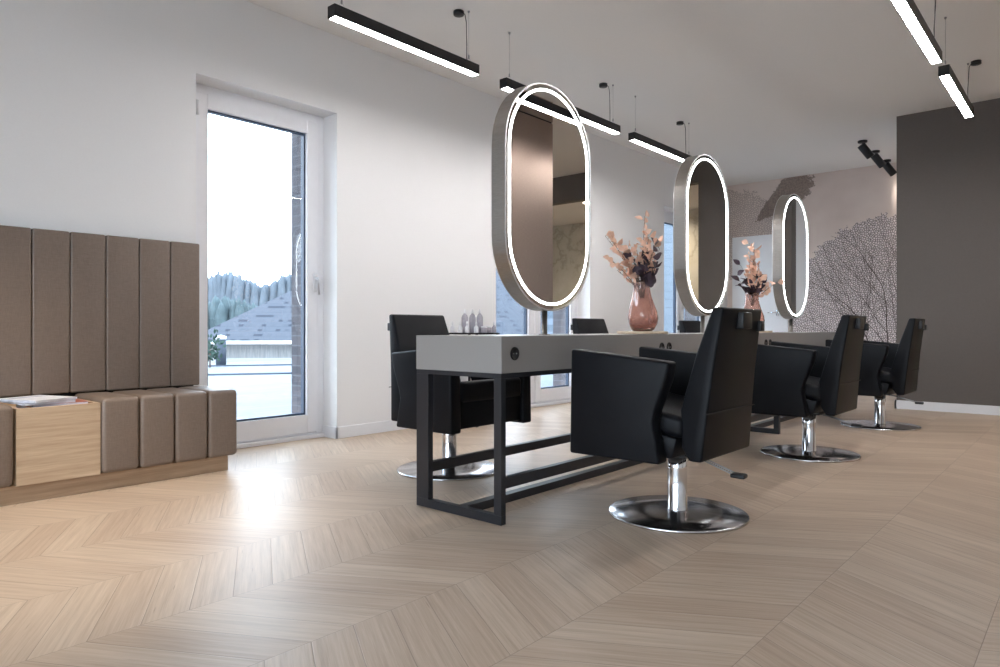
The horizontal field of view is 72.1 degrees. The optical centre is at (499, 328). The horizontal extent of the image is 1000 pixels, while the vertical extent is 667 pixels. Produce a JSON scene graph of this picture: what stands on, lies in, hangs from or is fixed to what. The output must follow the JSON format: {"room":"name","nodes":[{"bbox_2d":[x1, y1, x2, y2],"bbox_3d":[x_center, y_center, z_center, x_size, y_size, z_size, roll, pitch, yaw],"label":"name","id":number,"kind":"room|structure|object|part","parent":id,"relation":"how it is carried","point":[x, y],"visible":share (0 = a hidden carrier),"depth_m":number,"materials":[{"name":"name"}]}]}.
{"room":"salon","nodes":[
{"label":"salon","id":0,"kind":"room"},
{"bbox_2d":[0,0,726,426],"bbox_3d":[-1.056,-0.670,5.427,0.340,2.940,13.200,0,0,41],"label":"wall","id":1,"kind":"structure","parent":0,"point":[98,97],"depth_m":5.02,"materials":[{"name":"white paint"}]},
{"bbox_2d":[196,83,323,448],"bbox_3d":[-1.653,-0.388,4.728,0.148,2.376,1.038,0,0,41],"label":"door frame","id":2,"kind":"structure","parent":1,"relation":"in","point":[306,424],"depth_m":4.96,"materials":[{"name":"white plastic"}]},
{"bbox_3d":[-1.337,-0.330,5.029,0.066,0.160,0.030,0,0,41],"label":"handle","id":3,"kind":"part","parent":2,"relation":"part of","materials":[{"name":"white plastic"}]},
{"bbox_2d":[322,420,407,438],"bbox_3d":[-0.987,0.757,5.367,0.184,0.085,13.200,0,0,41],"label":"baseboard","id":4,"kind":"structure","parent":1,"relation":"attached to","point":[333,432],"depth_m":5.15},
{"bbox_2d":[523,298,576,407],"bbox_3d":[0.352,-0.388,7.031,0.148,2.376,1.555,0,0,41],"label":"window","id":5,"kind":"structure","parent":1,"relation":"in","point":[560,394],"depth_m":7.15,"materials":[{"name":"white plastic"}]},
{"bbox_3d":[0.091,-0.383,6.774,0.072,2.276,0.724,0,0,41],"label":"sash","id":6,"kind":"part","parent":5,"relation":"part of","materials":[{"name":"white plastic"}]},
{"bbox_2d":[664,211,699,332],"bbox_3d":[2.487,-0.388,9.485,0.148,2.376,1.555,0,0,41],"label":"window","id":7,"kind":"structure","parent":1,"relation":"in","point":[678,308],"depth_m":9.42,"materials":[{"name":"white plastic"}]},
{"bbox_3d":[2.459,-0.388,9.509,0.073,2.376,1.555,0,0,41],"label":"frame","id":8,"kind":"part","parent":7,"relation":"part of","materials":[{"name":"white plastic"}]},
{"bbox_3d":[2.226,-0.383,9.227,0.072,2.276,0.724,0,0,41],"label":"sash","id":9,"kind":"part","parent":7,"relation":"part of","materials":[{"name":"white plastic"}]},
{"bbox_3d":[2.707,-0.383,9.779,0.072,2.276,0.724,0,0,41],"label":"sash","id":10,"kind":"part","parent":7,"relation":"part of","materials":[{"name":"white plastic"}]},
{"bbox_2d":[292,134,695,412],"bbox_3d":[-1.077,-0.770,5.644,0.184,3.540,13.500,0,0,41],"label":"wall","id":11,"kind":"structure","parent":0,"point":[559,316],"depth_m":5.17,"materials":[{"name":"brown brick"}]},
{"bbox_2d":[0,394,999,666],"bbox_3d":[1.878,0.860,3.072,7.600,0.120,13.500,0,0,41],"label":"floor","id":12,"kind":"structure","parent":0,"point":[315,552],"depth_m":2.35,"materials":[{"name":"brown wood"}]},
{"bbox_2d":[0,225,236,506],"bbox_3d":[-2.308,0.141,3.335,0.482,1.318,1.940,0,0,41],"label":"bench","id":13,"kind":"object","parent":12,"relation":"on","point":[108,322],"visible":0.98,"depth_m":3.63,"materials":[{"name":"brown wood"}]},
{"bbox_2d":[0,403,12,487],"bbox_3d":[-2.405,0.528,3.178,0.422,0.373,0.168,0,0,41],"label":"seat cushion","id":14,"kind":"object","parent":13,"relation":"on","point":[6,411],"depth_m":3.08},
{"bbox_3d":[-2.467,-0.089,3.464,0.041,0.858,0.172,0,0,41],"label":"panel","id":15,"kind":"part","parent":13,"relation":"part of","materials":[{"name":"brown leather"}]},
{"bbox_2d":[16,405,30,407],"bbox_3d":[-2.196,0.377,3.386,0.300,0.015,0.250,0,0,41],"label":"magazine","id":16,"kind":"object","parent":13,"relation":"on","point":[18,406],"visible":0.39,"depth_m":3.32,"materials":[{"name":"paper"}]},
{"bbox_2d":[29,399,87,406],"bbox_3d":[-2.212,0.362,3.399,0.290,0.013,0.230,0,0,43],"label":"magazine","id":17,"kind":"object","parent":16,"relation":"on","point":[78,401],"visible":0.32,"depth_m":3.31,"materials":[{"name":"paper"}]},
{"bbox_2d":[0,399,75,405],"bbox_3d":[-2.248,0.349,3.342,0.290,0.013,0.220,0,0,35],"label":"magazine","id":18,"kind":"object","parent":17,"relation":"on","point":[70,400],"visible":0.37,"depth_m":3.25,"materials":[{"name":"paper"}]},
{"bbox_2d":[0,395,76,402],"bbox_3d":[-2.232,0.336,3.315,0.270,0.011,0.210,0,0,21],"label":"magazine","id":19,"kind":"object","parent":18,"relation":"on","point":[33,398],"visible":1,"depth_m":3.28,"materials":[{"name":"paper"}]},
{"bbox_3d":[-2.353,-0.089,3.596,0.041,0.858,0.172,0,0,41],"label":"panel","id":20,"kind":"part","parent":13,"relation":"part of","materials":[{"name":"brown leather"}]},
{"bbox_3d":[-2.238,-0.089,3.727,0.041,0.858,0.172,0,0,41],"label":"panel","id":21,"kind":"part","parent":13,"relation":"part of","materials":[{"name":"brown leather"}]},
{"bbox_2d":[74,392,138,472],"bbox_3d":[-2.055,0.528,3.581,0.422,0.373,0.177,0,0,41],"label":"seat cushion","id":22,"kind":"object","parent":13,"relation":"on","point":[117,412],"depth_m":3.44,"materials":[{"name":"brown leather"}]},
{"bbox_3d":[-2.124,-0.089,3.859,0.041,0.858,0.172,0,0,41],"label":"panel","id":23,"kind":"part","parent":13,"relation":"part of","materials":[{"name":"brown leather"}]},
{"bbox_2d":[112,389,173,467],"bbox_3d":[-1.937,0.528,3.716,0.422,0.373,0.175,0,0,41],"label":"seat cushion","id":24,"kind":"object","parent":13,"relation":"on","point":[154,408],"depth_m":3.57,"materials":[{"name":"brown leather"}]},
{"bbox_3d":[-2.009,-0.089,3.990,0.041,0.858,0.172,0,0,41],"label":"panel","id":25,"kind":"part","parent":13,"relation":"part of","materials":[{"name":"brown leather"}]},
{"bbox_2d":[147,387,206,461],"bbox_3d":[-1.820,0.528,3.851,0.422,0.373,0.177,0,0,41],"label":"seat cushion","id":26,"kind":"object","parent":13,"relation":"on","point":[189,405],"depth_m":3.71,"materials":[{"name":"brown leather"}]},
{"bbox_3d":[-1.895,-0.089,4.122,0.041,0.858,0.172,0,0,41],"label":"panel","id":27,"kind":"part","parent":13,"relation":"part of","materials":[{"name":"brown leather"}]},
{"bbox_2d":[179,386,236,457],"bbox_3d":[-1.704,0.528,3.984,0.422,0.373,0.169,0,0,41],"label":"seat cushion","id":28,"kind":"object","parent":13,"relation":"on","point":[220,403],"depth_m":3.84,"materials":[{"name":"brown leather"}]},
{"bbox_2d":[387,314,530,480],"bbox_3d":[-0.281,0.358,3.897,0.662,0.884,0.650,0,0,41],"label":"salon chair","id":29,"kind":"object","parent":12,"relation":"on","point":[458,404],"visible":0.64,"depth_m":3.69,"materials":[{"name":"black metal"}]},
{"bbox_3d":[-0.445,0.216,4.040,0.164,0.601,0.488,0,0,41],"label":"backrest","id":30,"kind":"part","parent":29,"relation":"part of","materials":[{"name":"black leather"}]},
{"bbox_3d":[-0.394,0.309,3.615,0.464,0.446,0.076,0,0,41],"label":"armrest","id":31,"kind":"part","parent":29,"relation":"part of","materials":[{"name":"black leather"}]},
{"bbox_3d":[-0.210,0.443,3.836,0.443,0.144,0.497,0,0,41],"label":"seat","id":32,"kind":"part","parent":29,"relation":"part of","materials":[{"name":"black leather"}]},
{"bbox_3d":[-0.215,0.351,3.840,0.483,0.162,0.495,0,0,41],"label":"seat","id":33,"kind":"part","parent":29,"relation":"part of","materials":[{"name":"black leather"}]},
{"bbox_3d":[-0.017,0.309,4.048,0.464,0.446,0.076,0,0,41],"label":"armrest","id":34,"kind":"part","parent":29,"relation":"part of","materials":[{"name":"black leather"}]},
{"bbox_2d":[449,333,499,380],"bbox_3d":[-0.228,0.415,5.793,0.390,0.769,0.280,0,0,41],"label":"trolley","id":35,"kind":"object","parent":12,"relation":"on","point":[469,378],"visible":0.09,"depth_m":5.69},
{"bbox_2d":[450,321,454,332],"bbox_3d":[-0.402,-0.014,5.801,0.038,0.101,0.038,0,0,41],"label":"bottle","id":36,"kind":"object","parent":35,"relation":"on","point":[452,328],"visible":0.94,"depth_m":5.79,"materials":[{"name":"white plastic"}]},
{"bbox_2d":[458,321,461,332],"bbox_3d":[-0.333,-0.014,5.741,0.038,0.101,0.038,0,0,41],"label":"bottle","id":37,"kind":"object","parent":35,"relation":"on","point":[460,326],"visible":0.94,"depth_m":5.73,"materials":[{"name":"white plastic"}]},
{"bbox_2d":[461,309,467,332],"bbox_3d":[-0.298,-0.067,5.806,0.056,0.207,0.056,0,0,41],"label":"bottle","id":38,"kind":"object","parent":35,"relation":"on","point":[464,319],"visible":0.73,"depth_m":5.78,"materials":[{"name":"white plastic"}]},
{"bbox_2d":[465,321,468,332],"bbox_3d":[-0.273,-0.014,5.703,0.038,0.101,0.038,0,0,41],"label":"bottle","id":39,"kind":"object","parent":35,"relation":"on","point":[467,326],"visible":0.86,"depth_m":5.69,"materials":[{"name":"white plastic"}]},
{"bbox_2d":[469,309,475,332],"bbox_3d":[-0.233,-0.067,5.806,0.056,0.207,0.056,0,0,41],"label":"bottle","id":40,"kind":"object","parent":35,"relation":"on","point":[472,319],"visible":0.86,"depth_m":5.78,"materials":[{"name":"white plastic"}]},
{"bbox_2d":[449,333,499,334],"bbox_3d":[-0.228,0.038,5.793,0.350,0.014,0.280,0,0,41],"label":"tray","id":41,"kind":"object","parent":35,"relation":"on","point":[449,333],"depth_m":5.66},
{"bbox_2d":[474,321,477,332],"bbox_3d":[-0.198,-0.014,5.708,0.038,0.101,0.038,0,0,41],"label":"bottle","id":42,"kind":"object","parent":35,"relation":"on","point":[476,326],"visible":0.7,"depth_m":5.69,"materials":[{"name":"white plastic"}]},
{"bbox_2d":[477,309,482,332],"bbox_3d":[-0.171,-0.067,5.806,0.056,0.207,0.056,0,0,41],"label":"bottle","id":43,"kind":"object","parent":35,"relation":"on","point":[479,316],"visible":0.77,"depth_m":5.78,"materials":[{"name":"white plastic"}]},
{"bbox_2d":[481,326,486,332],"bbox_3d":[-0.133,0.006,5.723,0.052,0.060,0.052,0,0,41],"label":"jar","id":44,"kind":"object","parent":35,"relation":"on","point":[483,328],"visible":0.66,"depth_m":5.70,"materials":[{"name":"white plastic"}]},
{"bbox_2d":[487,326,491,332],"bbox_3d":[-0.095,0.006,5.820,0.052,0.060,0.052,0,0,41],"label":"jar","id":45,"kind":"object","parent":35,"relation":"on","point":[489,328],"visible":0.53,"depth_m":5.80,"materials":[{"name":"white plastic"}]},
{"bbox_2d":[492,321,495,332],"bbox_3d":[-0.050,-0.014,5.781,0.038,0.101,0.038,0,0,41],"label":"bottle","id":46,"kind":"object","parent":35,"relation":"on","point":[494,326],"visible":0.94,"depth_m":5.77,"materials":[{"name":"white plastic"}]},
{"bbox_2d":[570,318,608,333],"bbox_3d":[0.915,0.358,5.302,0.662,0.884,0.650,0,0,41],"label":"salon chair","id":47,"kind":"object","parent":12,"relation":"on","point":[579,325],"visible":0.1,"depth_m":5.41,"materials":[{"name":"black leather"}]},
{"bbox_2d":[416,332,834,525],"bbox_3d":[1.420,0.414,4.801,0.518,0.771,4.893,0,0,41],"label":"desk","id":48,"kind":"object","parent":12,"relation":"on","point":[498,357],"visible":0.65,"depth_m":3.08,"materials":[{"name":"grey laminate"}]},
{"bbox_3d":[-0.341,0.482,3.110,0.078,0.560,0.030,0,0,41],"label":"leg","id":49,"kind":"part","parent":48,"relation":"part of","materials":[{"name":"black metal"}]},
{"bbox_3d":[-0.178,0.192,2.968,0.454,0.020,0.030,0,0,41],"label":"cross rail","id":50,"kind":"part","parent":48,"relation":"part of","materials":[{"name":"black metal"}]},
{"bbox_3d":[-0.001,0.482,2.814,0.040,0.560,0.030,0,0,41],"label":"leg","id":51,"kind":"part","parent":48,"relation":"part of","materials":[{"name":"black metal"}]},
{"bbox_3d":[1.239,0.632,4.955,0.030,0.045,4.828,0,0,41],"label":"long rail","id":52,"kind":"part","parent":48,"relation":"part of","materials":[{"name":"black metal"}]},
{"bbox_2d":[510,347,518,359],"bbox_3d":[0.062,0.102,2.849,0.004,0.056,0.056,0,0,41],"label":"power outlet","id":53,"kind":"object","parent":48,"relation":"attached to","point":[514,351],"depth_m":2.85,"materials":[{"name":"plastic"}]},
{"bbox_3d":[1.600,0.192,4.644,0.028,0.020,4.892,0,0,41],"label":"rail","id":54,"kind":"part","parent":48,"relation":"part of","materials":[{"name":"black metal"}]},
{"bbox_2d":[491,82,590,334],"bbox_3d":[0.222,-0.589,3.426,0.087,1.236,0.702,0,0,41],"label":"mirror","id":55,"kind":"object","parent":48,"relation":"on","point":[541,160],"visible":1,"depth_m":3.35,"materials":[{"name":"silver metal"}]},
{"bbox_3d":[0.222,-0.041,3.426,0.060,0.140,0.060,0,0,41],"label":"stem","id":56,"kind":"part","parent":55,"relation":"part of","materials":[{"name":"silver metal"}]},
{"bbox_3d":[1.425,0.781,4.793,0.045,0.038,4.828,0,0,41],"label":"floor rail","id":57,"kind":"part","parent":48,"relation":"part of","materials":[{"name":"black metal"}]},
{"bbox_3d":[1.596,0.632,4.644,0.030,0.045,4.828,0,0,41],"label":"long rail","id":58,"kind":"part","parent":48,"relation":"part of","materials":[{"name":"black metal"}]},
{"bbox_2d":[617,331,667,333],"bbox_3d":[0.847,0.021,4.088,0.300,0.015,0.300,0,0,41],"label":"round board","id":59,"kind":"object","parent":48,"relation":"on","point":[618,332],"visible":0.96,"depth_m":3.96,"materials":[{"name":"brown wood"}]},
{"bbox_2d":[628,280,657,330],"bbox_3d":[0.849,-0.136,4.091,0.180,0.300,0.174,0,0,41],"label":"glass vase","id":60,"kind":"object","parent":59,"relation":"on","point":[642,313],"visible":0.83,"depth_m":4.04,"materials":[{"name":"pink glass"}]},
{"bbox_2d":[603,210,662,287],"bbox_3d":[0.799,-0.451,4.093,0.343,0.537,0.232,0,0,16],"label":"bouquet","id":61,"kind":"object","parent":60,"relation":"in","point":[646,269],"visible":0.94,"depth_m":4.08,"materials":[{"name":"pink plant"}]},
{"bbox_2d":[673,154,728,332],"bbox_3d":[1.414,-0.589,4.795,0.087,1.236,0.702,0,0,41],"label":"mirror","id":62,"kind":"object","parent":48,"relation":"on","point":[700,197],"visible":0.92,"depth_m":4.69,"materials":[{"name":"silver metal"}]},
{"bbox_3d":[1.414,-0.041,4.795,0.060,0.140,0.060,0,0,41],"label":"stem","id":63,"kind":"part","parent":62,"relation":"part of","materials":[{"name":"silver metal"}]},
{"bbox_2d":[686,155,727,314],"bbox_3d":[1.442,-0.648,4.770,0.004,1.103,0.687,0,0,41],"label":"mirror glass","id":64,"kind":"object","parent":62,"relation":"attached to","point":[706,190],"depth_m":4.75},
{"bbox_3d":[2.114,0.482,5.243,0.040,0.560,0.035,0,0,41],"label":"leg","id":65,"kind":"part","parent":48,"relation":"part of","materials":[{"name":"black metal"}]},
{"bbox_2d":[772,194,808,331],"bbox_3d":[2.618,-0.589,6.179,0.087,1.236,0.702,0,0,41],"label":"mirror","id":66,"kind":"object","parent":48,"relation":"on","point":[790,235],"visible":0.96,"depth_m":6.05,"materials":[{"name":"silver metal"}]},
{"bbox_3d":[2.618,-0.041,6.179,0.060,0.140,0.060,0,0,41],"label":"stem","id":67,"kind":"part","parent":66,"relation":"part of","materials":[{"name":"silver metal"}]},
{"bbox_2d":[783,195,807,317],"bbox_3d":[2.647,-0.648,6.154,0.004,1.103,0.687,0,0,41],"label":"mirror glass","id":68,"kind":"object","parent":66,"relation":"attached to","point":[795,223],"depth_m":6.13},
{"bbox_3d":[1.998,0.021,5.440,0.300,0.015,0.300,0,0,41],"label":"round board","id":69,"kind":"object","parent":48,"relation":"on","visible":0},
{"bbox_2d":[744,292,764,321],"bbox_3d":[1.999,-0.136,5.443,0.180,0.300,0.174,0,0,41],"label":"glass vase","id":70,"kind":"object","parent":69,"relation":"on","point":[751,302],"visible":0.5,"depth_m":5.39,"materials":[{"name":"pink glass"}]},
{"bbox_2d":[731,239,783,296],"bbox_3d":[2.051,-0.451,5.439,0.421,0.538,0.212,0,0,5],"label":"bouquet","id":71,"kind":"object","parent":70,"relation":"in","point":[753,287],"visible":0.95,"depth_m":5.43,"materials":[{"name":"pink plant"}]},
{"bbox_2d":[570,307,764,533],"bbox_3d":[0.760,0.358,2.978,0.662,0.884,0.650,0,0,41],"label":"salon chair","id":72,"kind":"object","parent":12,"relation":"on","point":[659,404],"visible":1,"depth_m":2.79,"materials":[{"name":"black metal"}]},
{"bbox_3d":[0.497,0.309,2.826,0.464,0.446,0.076,0,0,41],"label":"armrest","id":73,"kind":"part","parent":72,"relation":"part of","materials":[{"name":"black leather"}]},
{"bbox_3d":[0.874,0.309,3.259,0.464,0.446,0.076,0,0,41],"label":"armrest","id":74,"kind":"part","parent":72,"relation":"part of","materials":[{"name":"black leather"}]},
{"bbox_3d":[0.695,0.351,3.035,0.483,0.162,0.495,0,0,41],"label":"seat","id":75,"kind":"part","parent":72,"relation":"part of","materials":[{"name":"black leather"}]},
{"bbox_3d":[0.690,0.443,3.039,0.443,0.144,0.497,0,0,41],"label":"seat","id":76,"kind":"part","parent":72,"relation":"part of","materials":[{"name":"black leather"}]},
{"bbox_3d":[0.745,0.524,2.991,0.260,0.018,0.260,0,0,41],"label":"mounting plate","id":77,"kind":"part","parent":72,"relation":"part of","materials":[{"name":"black metal"}]},
{"bbox_3d":[0.871,0.559,2.853,0.038,0.053,0.241,0,0,-38],"label":"pump lever","id":78,"kind":"part","parent":72,"relation":"part of","materials":[{"name":"metal"}]},
{"bbox_3d":[0.924,0.216,2.835,0.164,0.601,0.488,0,0,41],"label":"backrest","id":79,"kind":"part","parent":72,"relation":"part of","materials":[{"name":"black leather"}]},
{"bbox_3d":[1.101,-0.013,2.925,0.040,0.045,0.038,0,0,41],"label":"bracket knob","id":80,"kind":"part","parent":72,"relation":"part of","materials":[{"name":"black plastic"}]},
{"bbox_2d":[677,320,699,332],"bbox_3d":[2.097,0.358,6.659,0.662,0.884,0.650,0,0,41],"label":"salon chair","id":81,"kind":"object","parent":12,"relation":"on","point":[685,326],"visible":0.08,"depth_m":6.74,"materials":[{"name":"black leather"}]},
{"bbox_2d":[751,315,868,462],"bbox_3d":[1.971,0.358,4.403,0.662,0.884,0.650,0,0,41],"label":"salon chair","id":82,"kind":"object","parent":12,"relation":"on","point":[805,381],"visible":0.95,"depth_m":4.20,"materials":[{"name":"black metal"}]},
{"bbox_3d":[1.707,0.309,4.252,0.464,0.446,0.076,0,0,41],"label":"armrest","id":83,"kind":"part","parent":82,"relation":"part of","materials":[{"name":"black leather"}]},
{"bbox_3d":[2.084,0.309,4.685,0.464,0.446,0.076,0,0,41],"label":"armrest","id":84,"kind":"part","parent":82,"relation":"part of","materials":[{"name":"black leather"}]},
{"bbox_3d":[1.905,0.351,4.460,0.483,0.162,0.495,0,0,41],"label":"seat","id":85,"kind":"part","parent":82,"relation":"part of","materials":[{"name":"black leather"}]},
{"bbox_3d":[1.900,0.443,4.465,0.443,0.144,0.497,0,0,41],"label":"seat","id":86,"kind":"part","parent":82,"relation":"part of","materials":[{"name":"black leather"}]},
{"bbox_3d":[1.955,0.524,4.417,0.260,0.018,0.260,0,0,41],"label":"mounting plate","id":87,"kind":"part","parent":82,"relation":"part of","materials":[{"name":"black metal"}]},
{"bbox_3d":[2.082,0.559,4.279,0.038,0.053,0.241,0,0,-38],"label":"pump lever","id":88,"kind":"part","parent":82,"relation":"part of","materials":[{"name":"metal"}]},
{"bbox_3d":[2.135,0.216,4.260,0.164,0.601,0.488,0,0,41],"label":"backrest","id":89,"kind":"part","parent":82,"relation":"part of","materials":[{"name":"black leather"}]},
{"bbox_3d":[2.311,-0.013,4.351,0.040,0.045,0.038,0,0,41],"label":"bracket knob","id":90,"kind":"part","parent":82,"relation":"part of","materials":[{"name":"black plastic"}]},
{"bbox_2d":[825,318,926,430],"bbox_3d":[3.125,0.358,5.672,0.662,0.884,0.650,0,0,41],"label":"salon chair","id":91,"kind":"object","parent":12,"relation":"on","point":[886,368],"visible":0.83,"depth_m":5.43,"materials":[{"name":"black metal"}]},
{"bbox_3d":[2.862,0.309,5.521,0.464,0.446,0.076,0,0,41],"label":"armrest","id":92,"kind":"part","parent":91,"relation":"part of","materials":[{"name":"black leather"}]},
{"bbox_3d":[3.239,0.309,5.954,0.464,0.446,0.076,0,0,41],"label":"armrest","id":93,"kind":"part","parent":91,"relation":"part of","materials":[{"name":"black leather"}]},
{"bbox_3d":[3.060,0.351,5.729,0.483,0.162,0.495,0,0,41],"label":"seat","id":94,"kind":"part","parent":91,"relation":"part of","materials":[{"name":"black leather"}]},
{"bbox_3d":[3.055,0.443,5.733,0.443,0.144,0.497,0,0,41],"label":"seat","id":95,"kind":"part","parent":91,"relation":"part of","materials":[{"name":"black leather"}]},
{"bbox_3d":[3.236,0.559,5.548,0.038,0.053,0.241,0,0,-38],"label":"pump lever","id":96,"kind":"part","parent":91,"relation":"part of","materials":[{"name":"metal"}]},
{"bbox_3d":[3.289,0.216,5.529,0.164,0.601,0.488,0,0,41],"label":"backrest","id":97,"kind":"part","parent":91,"relation":"part of","materials":[{"name":"black leather"}]},
{"bbox_2d":[245,0,999,185],"bbox_3d":[1.799,-2.215,3.141,7.810,0.150,13.500,0,0,41],"label":"ceiling","id":98,"kind":"structure","parent":0,"point":[767,90],"depth_m":5.48,"materials":[{"name":"paint"}]},
{"bbox_2d":[328,0,478,76],"bbox_3d":[-0.571,-1.930,4.255,0.124,0.420,1.170,0,0,41],"label":"strip light","id":99,"kind":"object","parent":98,"relation":"hanging from","point":[337,13],"visible":1,"depth_m":4.16,"materials":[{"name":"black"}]},
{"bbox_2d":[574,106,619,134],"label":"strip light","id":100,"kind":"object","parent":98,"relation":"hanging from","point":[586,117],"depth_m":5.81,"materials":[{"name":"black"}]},
{"bbox_2d":[502,87,618,133],"bbox_3d":[0.529,-1.726,5.489,0.053,0.007,1.535,0,0,41],"label":"diffuser","id":101,"kind":"object","parent":100,"relation":"attached to","point":[586,119],"depth_m":5.77,"materials":[{"name":"white plastic"}]},
{"bbox_2d":[628,96,689,161],"bbox_3d":[1.580,-1.930,6.742,0.124,0.420,1.235,0,0,41],"label":"strip light","id":102,"kind":"object","parent":98,"relation":"hanging from","point":[637,138],"visible":0.94,"depth_m":6.61,"materials":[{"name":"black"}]},
{"bbox_2d":[630,139,683,161],"bbox_3d":[1.602,-1.726,6.722,0.053,0.007,1.225,0,0,41],"label":"diffuser","id":103,"kind":"object","parent":102,"relation":"attached to","point":[643,142],"depth_m":6.62,"materials":[{"name":"white plastic"}]},
{"bbox_2d":[858,140,873,158],"bbox_3d":[4.165,-2.038,7.818,0.183,0.205,0.109,0,0,0],"label":"ceiling spotlight","id":104,"kind":"object","parent":98,"relation":"attached to","point":[865,150],"visible":1,"depth_m":7.79,"materials":[{"name":"black metal"}]},
{"bbox_3d":[4.123,-2.129,7.813,0.100,0.022,0.100,0,0,41],"label":"ceiling plate","id":105,"kind":"part","parent":104,"relation":"part of","materials":[{"name":"black metal"}]},
{"bbox_2d":[871,150,885,167],"bbox_3d":[4.552,-2.038,8.263,0.183,0.205,0.109,0,0,0],"label":"ceiling spotlight","id":106,"kind":"object","parent":98,"relation":"attached to","point":[876,158],"visible":0.85,"depth_m":8.24,"materials":[{"name":"black metal"}]},
{"bbox_2d":[883,159,896,176],"bbox_3d":[4.939,-2.038,8.708,0.183,0.205,0.109,0,0,0],"label":"ceiling spotlight","id":107,"kind":"object","parent":98,"relation":"attached to","point":[888,167],"visible":0.84,"depth_m":8.68,"materials":[{"name":"black metal"}]},
{"bbox_2d":[890,0,941,64],"bbox_3d":[2.348,-1.930,3.856,0.124,0.420,1.540,0,0,41],"label":"strip light","id":108,"kind":"object","parent":98,"relation":"hanging from","point":[908,10],"visible":1,"depth_m":3.98,"materials":[{"name":"white"}]},
{"bbox_2d":[938,17,981,117],"bbox_3d":[3.436,-1.930,5.106,0.124,0.420,1.225,0,0,41],"label":"strip light","id":109,"kind":"object","parent":98,"relation":"hanging from","point":[947,76],"visible":1,"depth_m":5.01,"materials":[{"name":"white"}]},
{"bbox_2d":[940,74,972,117],"bbox_3d":[3.414,-1.726,5.125,0.053,0.007,1.215,0,0,41],"label":"diffuser","id":110,"kind":"object","parent":109,"relation":"attached to","point":[948,80],"depth_m":5.05,"materials":[{"name":"white plastic"}]},
{"bbox_2d":[727,162,896,342],"bbox_3d":[4.548,-0.670,9.497,3.610,2.940,0.302,0,0,41],"label":"wall","id":111,"kind":"structure","parent":0,"point":[851,214],"depth_m":9.25,"materials":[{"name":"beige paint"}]},
{"bbox_2d":[732,234,787,331],"bbox_3d":[3.743,-0.280,9.935,0.800,2.150,0.097,0,0,41],"label":"door","id":112,"kind":"structure","parent":111,"relation":"in","point":[774,322],"depth_m":9.92,"materials":[{"name":"silver metal"}]},
{"bbox_2d":[897,98,999,405],"bbox_3d":[5.827,-0.670,5.422,4.730,2.940,0.150,0,0,41],"label":"wall","id":113,"kind":"structure","parent":0,"point":[948,163],"depth_m":6.61,"materials":[{"name":"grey paint"}]},
{"bbox_2d":[895,399,999,414],"bbox_3d":[5.104,0.757,7.374,1.104,0.085,2.174,0,0,41],"label":"baseboard","id":114,"kind":"structure","parent":113,"relation":"attached to","point":[899,404],"depth_m":6.61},
{"label":"outside","id":115,"kind":"structure","parent":0,"visible":0},
{"bbox_2d":[208,358,291,362],"bbox_3d":[-84.908,2.900,166.712,313.000,0.200,380.000,0,0,41],"label":"field","id":116,"kind":"structure","parent":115,"point":[227,359],"depth_m":63.07,"materials":[{"name":"white snow"}]},
{"bbox_2d":[208,295,257,328],"bbox_3d":[-32.594,-0.679,87.290,29.478,7.236,21.094,0,0,41],"label":"tree","id":117,"kind":"object","parent":116,"relation":"on","point":[219,311],"visible":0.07,"depth_m":80.71,"materials":[{"name":"plant"}]},
{"bbox_2d":[208,269,291,305],"bbox_3d":[-59.920,-5.156,160.558,51.277,16.548,37.243,0,0,41],"label":"tree","id":118,"kind":"object","parent":116,"relation":"on","point":[231,285],"visible":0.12,"depth_m":150.12,"materials":[{"name":"plant"}]},
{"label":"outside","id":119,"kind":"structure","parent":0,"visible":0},
{"bbox_2d":[208,360,552,418],"bbox_3d":[-4.867,0.980,10.866,12.390,0.240,70.000,0,0,41],"label":"terrace","id":120,"kind":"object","parent":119,"point":[271,394],"depth_m":10.46,"materials":[{"name":"white concrete"}]},
{"bbox_2d":[208,328,226,367],"bbox_3d":[-6.431,0.423,15.286,0.624,0.874,0.662,0,0,-9],"label":"shrub","id":121,"kind":"object","parent":120,"relation":"on","point":[211,353],"visible":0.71,"depth_m":15.29,"materials":[{"name":"green plant"}]},
{"bbox_2d":[215,335,226,364],"bbox_3d":[-6.660,0.500,16.400,0.260,0.720,0.260,0,0,41],"label":"fence post","id":122,"kind":"object","parent":120,"relation":"on","point":[222,350],"visible":0.77,"depth_m":16.31,"materials":[{"name":"white plastic"}]},
{"bbox_3d":[-6.660,0.560,16.400,0.240,0.600,0.240,0,0,41],"label":"post","id":123,"kind":"part","parent":122,"relation":"part of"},
{"bbox_2d":[208,372,291,375],"bbox_3d":[-4.495,0.858,12.978,2.498,0.061,0.070,0,0,-18],"label":"channel","id":124,"kind":"object","parent":120,"relation":"on","point":[276,372],"visible":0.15,"depth_m":12.89,"materials":[{"name":"grey metal"}]},
{"bbox_2d":[208,364,291,366],"bbox_3d":[-5.566,0.858,16.068,3.092,0.061,0.070,0,0,-18],"label":"channel","id":125,"kind":"object","parent":120,"relation":"on","point":[252,364],"visible":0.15,"depth_m":16.02,"materials":[{"name":"grey metal"}]},
{"bbox_2d":[208,269,541,357],"bbox_3d":[-2.730,-1.040,25.210,13.777,3.800,10.050,0,0,-6],"label":"house","id":126,"kind":"structure","parent":120,"relation":"on","point":[265,330],"depth_m":20.43,"materials":[{"name":"grey"}]},
{"bbox_2d":[547,224,684,333],"bbox_3d":[3.401,-2.740,15.686,3.878,7.200,4.600,0,0,-23],"label":"building","id":127,"kind":"structure","parent":120,"relation":"on","point":[668,229],"depth_m":13.47,"materials":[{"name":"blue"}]}
]}

